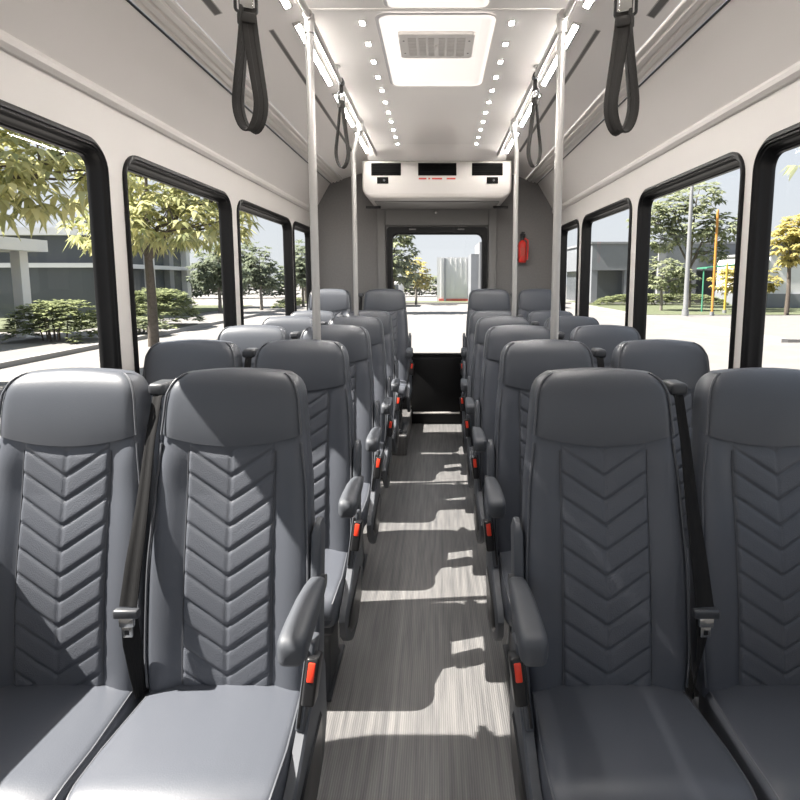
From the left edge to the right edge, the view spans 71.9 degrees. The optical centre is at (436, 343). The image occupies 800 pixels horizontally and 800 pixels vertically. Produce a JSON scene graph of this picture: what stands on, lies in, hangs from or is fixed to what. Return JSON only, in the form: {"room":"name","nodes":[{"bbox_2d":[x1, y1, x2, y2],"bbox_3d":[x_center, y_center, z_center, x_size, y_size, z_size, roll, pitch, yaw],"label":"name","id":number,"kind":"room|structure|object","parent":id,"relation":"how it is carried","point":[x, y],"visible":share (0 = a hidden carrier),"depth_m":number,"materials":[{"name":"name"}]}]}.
{"room":"vehicle interior","nodes":[
{"label":"vehicle interior","id":0,"kind":"room"},
{"bbox_2d":[0,49,309,370],"bbox_3d":[-1.269,0.362,2.061,0.058,2.800,7.410,0,7,0],"label":"wall","id":1,"kind":"structure","parent":0,"point":[119,136],"depth_m":2.15,"materials":[{"name":"white plastic"}]},
{"bbox_2d":[0,99,121,368],"bbox_3d":[-1.262,-0.060,1.365,0.076,1.208,1.510,0,7,0],"label":"window","id":2,"kind":"structure","parent":1,"relation":"in","point":[14,118],"depth_m":2.05,"materials":[{"name":"black rubber"}]},
{"bbox_2d":[122,155,236,373],"bbox_3d":[-1.262,-0.227,2.788,0.076,1.208,1.134,0,7,0],"label":"window","id":3,"kind":"structure","parent":1,"relation":"in","point":[140,166],"depth_m":2.79,"materials":[{"name":"black rubber"}]},
{"bbox_2d":[237,199,294,324],"bbox_3d":[-1.262,-0.379,4.086,0.076,1.208,1.259,0,7,0],"label":"window","id":4,"kind":"structure","parent":1,"relation":"in","point":[245,206],"depth_m":4.53,"materials":[{"name":"black rubber"}]},
{"bbox_2d":[292,221,311,310],"bbox_3d":[-1.262,-0.502,5.131,0.076,1.208,0.719,0,7,0],"label":"window","id":5,"kind":"structure","parent":1,"relation":"in","point":[297,226],"depth_m":5.40,"materials":[{"name":"black rubber"}]},
{"bbox_2d":[0,0,329,211],"bbox_3d":[-1.155,-1.045,1.866,0.170,0.340,7.350,0,7,0],"label":"wall","id":6,"kind":"structure","parent":0,"point":[107,51],"depth_m":2.16,"materials":[{"name":"white plastic"}]},
{"bbox_2d":[126,0,341,182],"bbox_3d":[-1.004,-1.199,1.848,0.124,0.041,7.350,0,7,0],"label":"trim","id":7,"kind":"structure","parent":6,"relation":"attached to","point":[168,15],"depth_m":2.41,"materials":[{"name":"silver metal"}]},
{"bbox_2d":[144,423,698,799],"bbox_3d":[-0.030,1.286,2.170,2.536,0.060,7.410,0,7,0],"label":"floor","id":8,"kind":"structure","parent":0,"point":[419,707],"depth_m":2.16,"materials":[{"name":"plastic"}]},
{"bbox_2d":[0,367,155,799],"bbox_3d":[-1.013,0.719,1.378,0.448,1.250,0.593,0,7,0],"label":"seat","id":9,"kind":"object","parent":8,"relation":"on","point":[72,440],"visible":0.96,"depth_m":1.48,"materials":[{"name":"grey leather"}]},
{"bbox_2d":[0,684,143,799],"bbox_3d":[-1.013,0.979,1.320,0.446,0.137,0.417,0,7,0],"label":"cushion","id":10,"kind":"object","parent":9,"relation":"on","point":[50,734],"depth_m":1.31,"materials":[{"name":"grey leather"}]},
{"bbox_2d":[142,339,242,474],"bbox_3d":[-1.013,0.632,2.123,0.448,1.250,0.593,0,7,0],"label":"seat","id":11,"kind":"object","parent":8,"relation":"on","point":[172,359],"visible":0.11,"depth_m":2.25,"materials":[{"name":"grey leather"}]},
{"bbox_2d":[66,367,326,799],"bbox_3d":[-0.556,0.717,1.397,0.550,1.250,0.631,0,7,0],"label":"seat","id":12,"kind":"object","parent":8,"relation":"on","point":[234,707],"visible":1,"depth_m":1.47,"materials":[{"name":"grey leather"}]},
{"bbox_2d":[68,684,299,799],"bbox_3d":[-0.562,0.979,1.320,0.446,0.137,0.417,0,7,0],"label":"cushion","id":13,"kind":"object","parent":12,"relation":"on","point":[181,741],"depth_m":1.26,"materials":[{"name":"grey leather"}]},
{"bbox_2d":[217,325,289,367],"bbox_3d":[-1.013,0.544,2.868,0.448,1.250,0.593,0,7,0],"label":"seat","id":14,"kind":"object","parent":8,"relation":"on","point":[243,336],"visible":0.04,"depth_m":3.00,"materials":[{"name":"grey leather"}]},
{"bbox_2d":[262,316,312,339],"bbox_3d":[-1.013,0.457,3.612,0.448,1.250,0.593,0,7,0],"label":"seat","id":15,"kind":"object","parent":8,"relation":"on","point":[290,323],"visible":0.04,"depth_m":3.74,"materials":[{"name":"grey leather"}]},
{"bbox_2d":[242,339,363,701],"bbox_3d":[-0.556,0.629,2.142,0.550,1.250,0.631,0,7,0],"label":"seat","id":16,"kind":"object","parent":8,"relation":"on","point":[323,366],"visible":0.34,"depth_m":2.22,"materials":[{"name":"grey leather"}]},
{"bbox_2d":[324,548,347,627],"bbox_3d":[-0.562,0.892,2.065,0.446,0.137,0.417,0,7,0],"label":"cushion","id":17,"kind":"object","parent":16,"relation":"on","point":[336,561],"depth_m":1.96,"materials":[{"name":"grey leather"}]},
{"bbox_2d":[302,9,320,339],"bbox_3d":[-0.524,-0.072,2.396,0.090,2.585,0.090,0,7,0],"label":"pole","id":18,"kind":"object","parent":8,"relation":"on","point":[308,22],"visible":0.48,"depth_m":2.31,"materials":[{"name":"silver metal"}]},
{"bbox_2d":[290,325,382,572],"bbox_3d":[-0.556,0.542,2.886,0.550,1.250,0.631,0,7,0],"label":"seat","id":19,"kind":"object","parent":8,"relation":"on","point":[356,339],"visible":0.19,"depth_m":2.97,"materials":[{"name":"grey leather"}]},
{"bbox_2d":[361,483,370,526],"bbox_3d":[-0.562,0.804,2.809,0.446,0.137,0.417,0,7,0],"label":"cushion","id":20,"kind":"object","parent":19,"relation":"on","point":[366,490],"depth_m":2.69,"materials":[{"name":"grey leather"}]},
{"bbox_2d":[321,316,393,500],"bbox_3d":[-0.556,0.454,3.631,0.550,1.250,0.631,0,7,0],"label":"seat","id":21,"kind":"object","parent":8,"relation":"on","point":[374,325],"visible":0.22,"depth_m":3.72,"materials":[{"name":"grey leather"}]},
{"bbox_2d":[351,118,363,315],"bbox_3d":[-0.558,-0.248,3.891,0.118,2.585,0.090,0,7,0],"label":"pole","id":22,"kind":"object","parent":8,"relation":"on","point":[360,125],"visible":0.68,"depth_m":3.80,"materials":[{"name":"silver metal"}]},
{"bbox_2d":[337,310,400,478],"bbox_3d":[-0.556,0.373,4.326,0.550,1.250,0.631,0,7,0],"label":"seat","id":23,"kind":"object","parent":8,"relation":"on","point":[392,366],"visible":0.12,"depth_m":4.41,"materials":[{"name":"grey leather"}]},
{"bbox_2d":[392,409,411,454],"bbox_3d":[-0.751,0.813,5.241,0.978,0.163,1.080,0,7,0],"label":"platform","id":24,"kind":"object","parent":8,"relation":"on","point":[406,416],"visible":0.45,"depth_m":4.88,"materials":[{"name":"plastic"}]},
{"bbox_2d":[308,289,351,316],"bbox_3d":[-1.000,0.134,4.964,0.448,1.250,0.593,0,7,0],"label":"seat","id":25,"kind":"object","parent":24,"relation":"on","point":[337,301],"visible":0.09,"depth_m":5.09,"materials":[{"name":"grey leather"}]},
{"bbox_2d":[358,289,413,432],"bbox_3d":[-0.481,0.132,4.983,0.550,1.250,0.631,0,7,0],"label":"seat","id":26,"kind":"object","parent":24,"relation":"on","point":[392,301],"visible":0.31,"depth_m":5.08,"materials":[{"name":"grey leather"}]},
{"bbox_2d":[459,310,523,455],"bbox_3d":[0.450,0.373,4.326,0.550,1.250,0.631,0,7,0],"label":"seat","id":27,"kind":"object","parent":8,"relation":"on","point":[475,316],"visible":0.12,"depth_m":4.42,"materials":[{"name":"grey leather"}]},
{"bbox_2d":[464,316,539,493],"bbox_3d":[0.450,0.454,3.631,0.550,1.250,0.631,0,7,0],"label":"seat","id":28,"kind":"object","parent":8,"relation":"on","point":[483,324],"visible":0.18,"depth_m":3.73,"materials":[{"name":"grey leather"}]},
{"bbox_2d":[510,118,518,315],"bbox_3d":[0.545,-0.248,3.891,0.090,2.585,0.090,0,7,0],"label":"pole","id":29,"kind":"object","parent":8,"relation":"on","point":[513,125],"visible":0.62,"depth_m":3.80,"materials":[{"name":"silver metal"}]},
{"bbox_2d":[471,325,564,543],"bbox_3d":[0.450,0.542,2.886,0.550,1.250,0.631,0,7,0],"label":"seat","id":30,"kind":"object","parent":8,"relation":"on","point":[496,337],"visible":0.19,"depth_m":2.98,"materials":[{"name":"grey leather"}]},
{"bbox_2d":[483,339,605,681],"bbox_3d":[0.450,0.629,2.142,0.550,1.250,0.631,0,7,0],"label":"seat","id":31,"kind":"object","parent":8,"relation":"on","point":[522,361],"visible":0.29,"depth_m":2.23,"materials":[{"name":"grey leather"}]},
{"bbox_2d":[498,551,511,626],"bbox_3d":[0.456,0.892,2.065,0.446,0.137,0.417,0,7,0],"label":"cushion","id":32,"kind":"object","parent":31,"relation":"on","point":[504,557],"depth_m":1.97,"materials":[{"name":"grey leather"}]},
{"bbox_2d":[527,310,572,325],"bbox_3d":[0.928,0.375,4.308,0.448,1.250,0.593,0,7,0],"label":"seat","id":33,"kind":"object","parent":8,"relation":"on","point":[541,316],"visible":0.05,"depth_m":4.44,"materials":[{"name":"grey leather"}]},
{"bbox_2d":[550,8,567,339],"bbox_3d":[0.512,-0.072,2.396,0.090,2.585,0.090,0,7,0],"label":"pole","id":34,"kind":"object","parent":8,"relation":"on","point":[561,20],"visible":0.53,"depth_m":2.31,"materials":[{"name":"silver metal"}]},
{"bbox_2d":[544,316,599,339],"bbox_3d":[0.928,0.457,3.612,0.448,1.250,0.593,0,7,0],"label":"seat","id":35,"kind":"object","parent":8,"relation":"on","point":[567,324],"visible":0.02,"depth_m":3.74,"materials":[{"name":"grey leather"}]},
{"bbox_2d":[569,325,640,367],"bbox_3d":[0.928,0.544,2.868,0.448,1.250,0.593,0,7,0],"label":"seat","id":36,"kind":"object","parent":8,"relation":"on","point":[606,337],"visible":0.06,"depth_m":3.00,"materials":[{"name":"grey leather"}]},
{"bbox_2d":[508,367,757,799],"bbox_3d":[0.450,0.717,1.397,0.550,1.250,0.631,0,7,0],"label":"seat","id":37,"kind":"object","parent":8,"relation":"on","point":[599,657],"visible":1,"depth_m":1.47,"materials":[{"name":"grey leather"}]},
{"bbox_2d":[530,684,754,799],"bbox_3d":[0.456,0.979,1.320,0.446,0.137,0.417,0,7,0],"label":"cushion","id":38,"kind":"object","parent":37,"relation":"on","point":[588,741],"depth_m":1.26,"materials":[{"name":"grey leather"}]},
{"bbox_2d":[611,339,709,571],"bbox_3d":[0.928,0.632,2.123,0.448,1.250,0.593,0,7,0],"label":"seat","id":39,"kind":"object","parent":8,"relation":"on","point":[686,362],"visible":0.15,"depth_m":2.25,"materials":[{"name":"grey leather"}]},
{"bbox_2d":[688,367,799,799],"bbox_3d":[0.928,0.719,1.378,0.448,1.250,0.593,0,7,0],"label":"seat","id":40,"kind":"object","parent":8,"relation":"on","point":[745,422],"visible":0.96,"depth_m":1.48,"materials":[{"name":"grey leather"}]},
{"bbox_2d":[698,684,799,799],"bbox_3d":[0.928,0.979,1.320,0.446,0.137,0.417,0,7,0],"label":"cushion","id":41,"kind":"object","parent":40,"relation":"on","point":[758,724],"depth_m":1.33,"materials":[{"name":"grey leather"}]},
{"bbox_3d":[0.721,0.813,5.241,0.918,0.163,1.080,0,7,0],"label":"platform","id":42,"kind":"object","parent":8,"relation":"on","visible":0},
{"bbox_2d":[460,289,511,392],"bbox_3d":[0.481,0.132,4.983,0.550,1.250,0.631,0,7,0],"label":"seat","id":43,"kind":"object","parent":42,"relation":"on","point":[479,299],"visible":0.12,"depth_m":5.09,"materials":[{"name":"grey leather"}]},
{"bbox_2d":[517,289,560,318],"bbox_3d":[0.952,0.134,4.964,0.448,1.250,0.593,0,7,0],"label":"seat","id":44,"kind":"object","parent":42,"relation":"on","point":[529,300],"visible":0.11,"depth_m":5.09,"materials":[{"name":"grey leather"}]},
{"bbox_2d":[175,0,681,178],"bbox_3d":[-0.030,-1.271,1.839,1.822,0.104,7.350,0,7,0],"label":"ceiling","id":45,"kind":"structure","parent":0,"point":[286,90],"depth_m":2.87,"materials":[{"name":"white plastic"}]},
{"bbox_2d":[269,29,351,151],"bbox_3d":[-0.710,-1.482,3.476,0.022,0.017,2.262,0,7,0],"label":"trim","id":46,"kind":"structure","parent":45,"relation":"attached to","point":[272,32],"depth_m":2.81,"materials":[{"name":"grey"}]},
{"bbox_2d":[292,21,333,86],"bbox_3d":[-0.597,-1.410,2.699,0.044,0.036,0.750,0,7,0],"label":"light strip","id":47,"kind":"object","parent":45,"relation":"attached to","point":[298,26],"visible":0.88,"depth_m":2.71,"materials":[{"name":"white plastic"}]},
{"bbox_2d":[362,161,511,208],"bbox_3d":[0.000,-1.454,5.119,1.340,0.367,0.633,0,7,0],"label":"air conditioner","id":48,"kind":"object","parent":45,"relation":"attached to","point":[387,184],"visible":1,"depth_m":4.82,"materials":[{"name":"grey plastic"}]},
{"bbox_2d":[371,163,400,175],"bbox_3d":[-0.445,-1.526,4.805,0.260,0.106,0.012,0,7,0],"label":"air vent","id":49,"kind":"object","parent":48,"relation":"attached to","point":[377,169],"depth_m":4.80,"materials":[{"name":"black plastic"}]},
{"bbox_2d":[375,201,498,208],"bbox_3d":[0.000,-1.307,5.178,1.120,0.014,0.510,0,7,0],"label":"tray","id":50,"kind":"object","parent":48,"relation":"on","point":[378,204],"depth_m":5.15,"materials":[{"name":"grey plastic"}]},
{"bbox_2d":[418,163,455,175],"bbox_3d":[0.003,-1.526,4.805,0.335,0.106,0.012,0,7,0],"label":"air vent","id":51,"kind":"object","parent":48,"relation":"attached to","point":[424,169],"depth_m":4.80,"materials":[{"name":"black plastic"}]},
{"bbox_2d":[472,163,502,175],"bbox_3d":[0.440,-1.526,4.805,0.270,0.106,0.012,0,7,0],"label":"air vent","id":52,"kind":"object","parent":48,"relation":"attached to","point":[478,169],"depth_m":4.80,"materials":[{"name":"black plastic"}]},
{"bbox_2d":[518,93,541,127],"bbox_3d":[0.597,-1.510,3.553,0.044,0.036,0.690,0,7,0],"label":"light strip","id":53,"kind":"object","parent":45,"relation":"attached to","point":[527,113],"visible":0.66,"depth_m":3.63,"materials":[{"name":"grey plastic"}]},
{"bbox_2d":[520,103,531,126],"bbox_3d":[0.592,-1.498,3.554,0.022,0.004,0.666,22,6,-3],"label":"diffuser","id":54,"kind":"object","parent":53,"relation":"attached to","point":[529,110],"depth_m":3.65,"materials":[{"name":"white plastic"}]},
{"bbox_2d":[519,30,599,151],"bbox_3d":[0.690,-1.480,3.476,0.022,0.018,2.262,0,7,0],"label":"trim","id":55,"kind":"structure","parent":45,"relation":"attached to","point":[596,32],"depth_m":2.80,"materials":[{"name":"grey"}]},
{"bbox_2d":[540,22,581,86],"bbox_3d":[0.597,-1.410,2.699,0.044,0.036,0.750,0,7,0],"label":"light strip","id":56,"kind":"object","parent":45,"relation":"attached to","point":[575,26],"visible":0.82,"depth_m":2.66,"materials":[{"name":"grey plastic"}]},
{"bbox_2d":[318,173,552,315],"bbox_3d":[-0.030,-0.444,5.667,2.536,2.760,0.060,0,7,0],"label":"wall","id":57,"kind":"structure","parent":0,"point":[535,215],"depth_m":5.57,"materials":[{"name":"grey plastic"}]},
{"bbox_2d":[377,209,385,288],"bbox_3d":[-0.560,-0.310,5.643,0.080,2.300,0.038,0,7,0],"label":"trim","id":58,"kind":"structure","parent":57,"relation":"attached to","point":[381,232],"depth_m":5.55,"materials":[{"name":"grey plastic"}]},
{"bbox_2d":[387,227,486,422],"bbox_3d":[0.001,-0.175,5.663,1.008,2.019,0.110,0,7,0],"label":"door","id":59,"kind":"structure","parent":57,"relation":"in","point":[436,377],"depth_m":5.67,"materials":[{"name":"black metal"}]},
{"bbox_2d":[385,209,488,224],"bbox_3d":[0.000,-1.324,5.528,1.040,0.260,0.030,0,7,0],"label":"trim","id":60,"kind":"structure","parent":57,"relation":"attached to","point":[392,216],"depth_m":5.52,"materials":[{"name":"grey plastic"}]},
{"bbox_2d":[488,209,496,288],"bbox_3d":[0.560,-0.310,5.643,0.080,2.300,0.038,0,7,0],"label":"trim","id":61,"kind":"structure","parent":57,"relation":"attached to","point":[492,232],"depth_m":5.55,"materials":[{"name":"grey plastic"}]},
{"bbox_2d":[305,0,568,143],"bbox_3d":[0.000,-1.323,1.833,1.090,0.001,7.350,0,7,0],"label":"ceiling","id":62,"kind":"structure","parent":0,"point":[419,114],"depth_m":3.08,"materials":[{"name":"white plastic"}]},
{"bbox_2d":[298,0,376,155],"bbox_3d":[-0.522,-1.262,1.513,0.044,0.050,6.500,0,7,0],"label":"grab rail","id":63,"kind":"object","parent":62,"relation":"attached to","point":[335,67],"visible":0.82,"depth_m":2.75,"materials":[{"name":"silver metal"}]},
{"bbox_2d":[232,0,267,134],"bbox_3d":[-0.519,-0.927,1.502,0.092,0.676,0.042,0,7,0],"label":"strap","id":64,"kind":"object","parent":63,"relation":"hanging from","point":[248,49],"visible":1,"depth_m":1.52,"materials":[{"name":"black fabric"}]},
{"bbox_2d":[334,77,349,168],"bbox_3d":[-0.521,-1.205,3.010,0.083,0.474,0.043,0,7,0],"label":"strap","id":65,"kind":"object","parent":63,"relation":"hanging from","point":[340,95],"visible":0.99,"depth_m":3.01,"materials":[{"name":"black fabric"}]},
{"bbox_2d":[375,13,496,85],"bbox_3d":[-0.005,-1.423,2.708,0.516,0.014,0.866,0,7,0],"label":"roof hatch","id":66,"kind":"object","parent":62,"relation":"attached to","point":[401,71],"visible":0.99,"depth_m":2.67,"materials":[{"name":"plastic"}]},
{"bbox_2d":[398,31,474,57],"bbox_3d":[-0.002,-1.403,2.589,0.348,0.024,0.268,0,7,0],"label":"ceiling vent","id":67,"kind":"object","parent":66,"relation":"attached to","point":[413,44],"visible":1,"depth_m":2.56,"materials":[{"name":"grey plastic"}]},
{"bbox_2d":[309,8,562,10],"bbox_3d":[0.000,-1.371,2.253,1.100,0.006,0.012,0,7,0],"label":"trim","id":68,"kind":"structure","parent":62,"relation":"attached to","point":[311,9],"depth_m":2.25,"materials":[{"name":"white plastic"}]},
{"bbox_2d":[383,0,489,7],"bbox_3d":[-0.003,-1.301,1.670,0.421,0.014,1.136,0,7,0],"label":"skylight","id":69,"kind":"object","parent":62,"relation":"attached to","point":[389,3],"visible":1,"depth_m":2.20,"materials":[{"name":"plastic"}]},
{"bbox_2d":[497,0,575,155],"bbox_3d":[0.522,-1.262,1.513,0.044,0.050,6.500,0,7,0],"label":"grab rail","id":70,"kind":"object","parent":62,"relation":"attached to","point":[538,67],"visible":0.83,"depth_m":2.78,"materials":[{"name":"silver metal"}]},
{"bbox_2d":[526,72,541,167],"bbox_3d":[0.521,-1.191,2.931,0.079,0.484,0.043,0,7,0],"label":"strap","id":71,"kind":"object","parent":70,"relation":"hanging from","point":[535,92],"visible":0.98,"depth_m":2.93,"materials":[{"name":"black fabric"}]},
{"bbox_2d":[603,0,639,135],"bbox_3d":[0.519,-0.929,1.522,0.092,0.676,0.042,0,7,0],"label":"strap","id":72,"kind":"object","parent":70,"relation":"hanging from","point":[623,48],"visible":1,"depth_m":1.54,"materials":[{"name":"black fabric"}]},
{"bbox_2d":[538,0,799,212],"bbox_3d":[1.095,-1.045,1.866,0.170,0.340,7.350,0,7,0],"label":"wall","id":73,"kind":"structure","parent":0,"point":[749,50],"depth_m":2.28,"materials":[{"name":"white plastic"}]},
{"bbox_2d":[526,0,730,182],"bbox_3d":[0.944,-1.199,1.848,0.124,0.041,7.350,0,7,0],"label":"trim","id":74,"kind":"structure","parent":73,"relation":"attached to","point":[688,16],"depth_m":2.39,"materials":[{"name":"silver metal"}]},
{"bbox_2d":[561,78,799,367],"bbox_3d":[1.209,0.362,2.061,0.058,2.800,7.410,0,7,0],"label":"wall","id":75,"kind":"structure","parent":0,"point":[745,131],"depth_m":2.28,"materials":[{"name":"white plastic"}]},
{"bbox_2d":[559,219,579,315],"bbox_3d":[1.202,-0.482,4.958,0.076,1.208,0.702,0,7,0],"label":"window","id":76,"kind":"structure","parent":75,"relation":"in","point":[574,224],"depth_m":5.23,"materials":[{"name":"black rubber"}]},
{"bbox_2d":[579,198,631,325],"bbox_3d":[1.202,-0.362,3.935,0.076,1.208,1.119,0,7,0],"label":"window","id":77,"kind":"structure","parent":75,"relation":"in","point":[624,204],"depth_m":4.39,"materials":[{"name":"black rubber"}]},
{"bbox_2d":[633,152,744,368],"bbox_3d":[1.202,-0.218,2.710,0.076,1.208,1.104,0,7,0],"label":"window","id":78,"kind":"structure","parent":75,"relation":"in","point":[729,162],"depth_m":2.78,"materials":[{"name":"black rubber"}]},
{"bbox_2d":[740,122,799,367],"bbox_3d":[1.202,-0.079,1.528,0.076,1.208,1.137,0,7,0],"label":"window","id":79,"kind":"structure","parent":75,"relation":"in","point":[776,144],"depth_m":2.04,"materials":[{"name":"black rubber"}]},
{"label":"outside","id":80,"kind":"structure","parent":0,"visible":0},
{"bbox_2d":[0,285,799,418],"bbox_3d":[0.000,-6.950,79.734,320.000,0.200,280.000,0,7,0],"label":"road","id":81,"kind":"structure","parent":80,"point":[433,328],"depth_m":22.70,"materials":[{"name":"grey asphalt"}]},
{"bbox_2d":[0,236,47,337],"bbox_3d":[-20.266,-0.792,9.996,7.900,3.880,25.600,0,7,4],"label":"building","id":82,"kind":"structure","parent":81,"relation":"on","point":[18,249],"depth_m":21.66,"materials":[{"name":"white concrete"}]},
{"bbox_2d":[0,127,133,240],"bbox_3d":[-10.427,-2.355,11.279,6.768,6.852,6.610,0,7,0],"label":"leafy tree","id":83,"kind":"object","parent":81,"relation":"on","point":[16,175],"visible":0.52,"depth_m":12.24,"materials":[{"name":"green plant"}]},
{"bbox_2d":[0,227,193,317],"bbox_3d":[-22.250,-4.448,35.725,8.300,5.100,11.200,0,7,0],"label":"office building","id":84,"kind":"structure","parent":81,"relation":"on","point":[58,273],"depth_m":30.62,"materials":[{"name":"grey concrete"}]},
{"bbox_2d":[0,305,252,331],"bbox_3d":[-27.700,-1.849,35.023,24.600,0.200,22.000,0,7,0],"label":"lawn","id":85,"kind":"structure","parent":81,"relation":"on","point":[205,308],"depth_m":32.09,"materials":[{"name":"green plant"}]},
{"bbox_2d":[0,306,284,360],"bbox_3d":[-13.500,0.733,13.175,3.800,0.170,66.000,0,7,0],"label":"pavement","id":86,"kind":"structure","parent":81,"relation":"on","point":[17,348],"depth_m":19.44,"materials":[{"name":"grey concrete"}]},
{"bbox_2d":[1,299,97,343],"bbox_3d":[-13.584,-0.827,19.639,3.130,1.569,2.499,0,7,0],"label":"bush","id":87,"kind":"object","parent":86,"relation":"on","point":[42,315],"visible":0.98,"depth_m":19.20,"materials":[{"name":"green plant"}]},
{"bbox_2d":[135,288,204,328],"bbox_3d":[-13.086,-1.707,25.777,3.538,1.890,3.493,0,7,0],"label":"bush","id":88,"kind":"object","parent":86,"relation":"on","point":[141,299],"visible":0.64,"depth_m":25.46,"materials":[{"name":"green plant"}]},
{"bbox_2d":[185,242,252,312],"bbox_3d":[-14.249,-4.254,35.779,3.988,4.898,3.531,0,7,0],"label":"street tree","id":89,"kind":"object","parent":86,"relation":"on","point":[213,281],"visible":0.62,"depth_m":35.21,"materials":[{"name":"green plant"}]},
{"bbox_2d":[242,242,283,309],"bbox_3d":[-12.474,-4.744,39.333,3.367,5.032,2.853,0,7,0],"label":"street tree","id":90,"kind":"object","parent":86,"relation":"on","point":[260,282],"visible":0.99,"depth_m":39.09,"materials":[{"name":"green plant"}]},
{"bbox_2d":[0,306,300,367],"bbox_3d":[-11.475,0.723,13.174,0.250,0.190,66.000,0,7,0],"label":"kerb","id":91,"kind":"object","parent":81,"relation":"on","point":[22,360],"visible":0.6,"depth_m":17.56,"materials":[{"name":"white concrete"}]},
{"bbox_2d":[54,163,260,346],"bbox_3d":[-9.037,-3.362,18.782,6.616,7.102,6.166,-4,8,-33],"label":"leafy tree","id":92,"kind":"object","parent":81,"relation":"on","point":[181,207],"visible":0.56,"depth_m":17.97,"materials":[{"name":"green plant"}]},
{"bbox_2d":[190,256,301,297],"bbox_3d":[-34.563,-9.867,76.407,53.801,6.348,33.594,0,7,0],"label":"trees","id":93,"kind":"object","parent":81,"relation":"on","point":[195,293],"visible":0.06,"depth_m":67.89,"materials":[{"name":"green plant"}]},
{"bbox_2d":[295,241,305,306],"bbox_3d":[-11.412,-5.850,46.443,3.741,5.591,3.170,-6,9,-43],"label":"street tree","id":94,"kind":"object","parent":81,"relation":"on","point":[301,268],"visible":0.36,"depth_m":45.96,"materials":[{"name":"green plant"}]},
{"bbox_2d":[393,235,421,288],"bbox_3d":[-3.263,-5.355,37.164,4.635,6.773,3.635,-1,7,-5],"label":"broad tree","id":95,"kind":"object","parent":81,"relation":"on","point":[399,266],"visible":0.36,"depth_m":36.95,"materials":[{"name":"green plant"}]},
{"bbox_2d":[404,257,433,304],"bbox_3d":[-1.652,-5.628,49.594,2.963,4.414,2.812,0,7,0],"label":"tree","id":96,"kind":"object","parent":81,"relation":"on","point":[419,282],"visible":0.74,"depth_m":49.35,"materials":[{"name":"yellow plant"}]},
{"bbox_2d":[437,257,467,300],"bbox_3d":[4.000,-7.050,60.440,8.000,4.500,10.300,0,7,0],"label":"building","id":97,"kind":"structure","parent":81,"relation":"on","point":[452,272],"depth_m":55.58,"materials":[{"name":"white concrete"}]},
{"bbox_2d":[468,242,481,297],"bbox_3d":[4.725,-5.696,45.919,4.050,5.200,5.460,0,7,0],"label":"tower","id":98,"kind":"structure","parent":81,"relation":"on","point":[474,260],"depth_m":43.67,"materials":[{"name":"grey concrete"}]},
{"bbox_2d":[566,301,787,342],"bbox_3d":[12.725,-3.011,44.956,0.250,0.190,50.000,0,7,0],"label":"kerb","id":99,"kind":"object","parent":81,"relation":"on","point":[766,337],"visible":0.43,"depth_m":27.02,"materials":[{"name":"white concrete"}]},
{"bbox_2d":[566,242,794,303],"bbox_3d":[30.175,-7.332,57.361,31.650,5.780,12.350,0,7,0],"label":"building","id":100,"kind":"structure","parent":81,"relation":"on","point":[608,264],"depth_m":51.66,"materials":[{"name":"grey concrete"}]},
{"bbox_2d":[589,304,799,314],"bbox_3d":[36.425,-2.602,41.480,47.150,0.190,15.000,0,7,0],"label":"lawn","id":101,"kind":"structure","parent":81,"relation":"on","point":[668,309],"depth_m":39.73,"materials":[{"name":"green plant"}]},
{"bbox_2d":[592,293,729,304],"bbox_3d":[19.087,-3.811,47.073,11.500,1.124,2.356,0,7,0],"label":"hedge","id":102,"kind":"object","parent":101,"relation":"on","point":[607,299],"visible":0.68,"depth_m":46.55,"materials":[{"name":"green plant"}]},
{"bbox_2d":[648,256,702,309],"bbox_3d":[16.115,-4.091,38.267,4.223,4.004,3.069,0,7,0],"label":"tree","id":103,"kind":"object","parent":101,"relation":"on","point":[675,273],"visible":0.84,"depth_m":37.97,"materials":[{"name":"green plant"}]},
{"bbox_2d":[626,181,737,307],"bbox_3d":[19.079,-7.490,42.218,8.898,9.874,4.776,1,7,9],"label":"tree","id":104,"kind":"object","parent":101,"relation":"on","point":[670,227],"visible":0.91,"depth_m":41.52,"materials":[{"name":"green plant"}]},
{"bbox_2d":[706,266,784,295],"bbox_3d":[21.830,-4.067,39.049,5.333,3.774,2.880,0,7,0],"label":"tree","id":105,"kind":"object","parent":101,"relation":"on","point":[770,288],"visible":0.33,"depth_m":38.63,"materials":[{"name":"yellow plant"}]},
{"bbox_2d":[650,315,799,342],"bbox_3d":[36.425,-0.901,27.080,47.150,0.170,14.000,0,7,0],"label":"pavement","id":106,"kind":"structure","parent":81,"relation":"on","point":[782,326],"depth_m":28.00,"materials":[{"name":"grey concrete"}]},
{"bbox_2d":[682,185,693,315],"bbox_3d":[14.000,-6.492,32.464,2.200,9.720,0.400,0,7,0],"label":"street lamp","id":107,"kind":"object","parent":106,"relation":"on","point":[685,312],"visible":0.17,"depth_m":32.55,"materials":[{"name":"grey metal"}]},
{"bbox_2d":[710,209,718,315],"bbox_3d":[16.700,-4.860,33.059,0.240,6.340,0.252,0,7,0],"label":"pole","id":108,"kind":"object","parent":106,"relation":"on","point":[717,211],"visible":1,"depth_m":33.01,"materials":[{"name":"orange"}]},
{"bbox_2d":[770,214,799,314],"bbox_3d":[22.916,-4.700,33.197,5.480,6.395,3.579,3,8,27],"label":"tree","id":109,"kind":"object","parent":106,"relation":"on","point":[791,239],"visible":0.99,"depth_m":33.40,"materials":[{"name":"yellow plant"}]},
{"bbox_2d":[715,252,799,307],"bbox_3d":[34.925,-5.317,46.120,19.150,4.400,8.150,0,7,0],"label":"building","id":110,"kind":"structure","parent":81,"relation":"on","point":[776,299],"depth_m":42.29,"materials":[{"name":"white concrete"}]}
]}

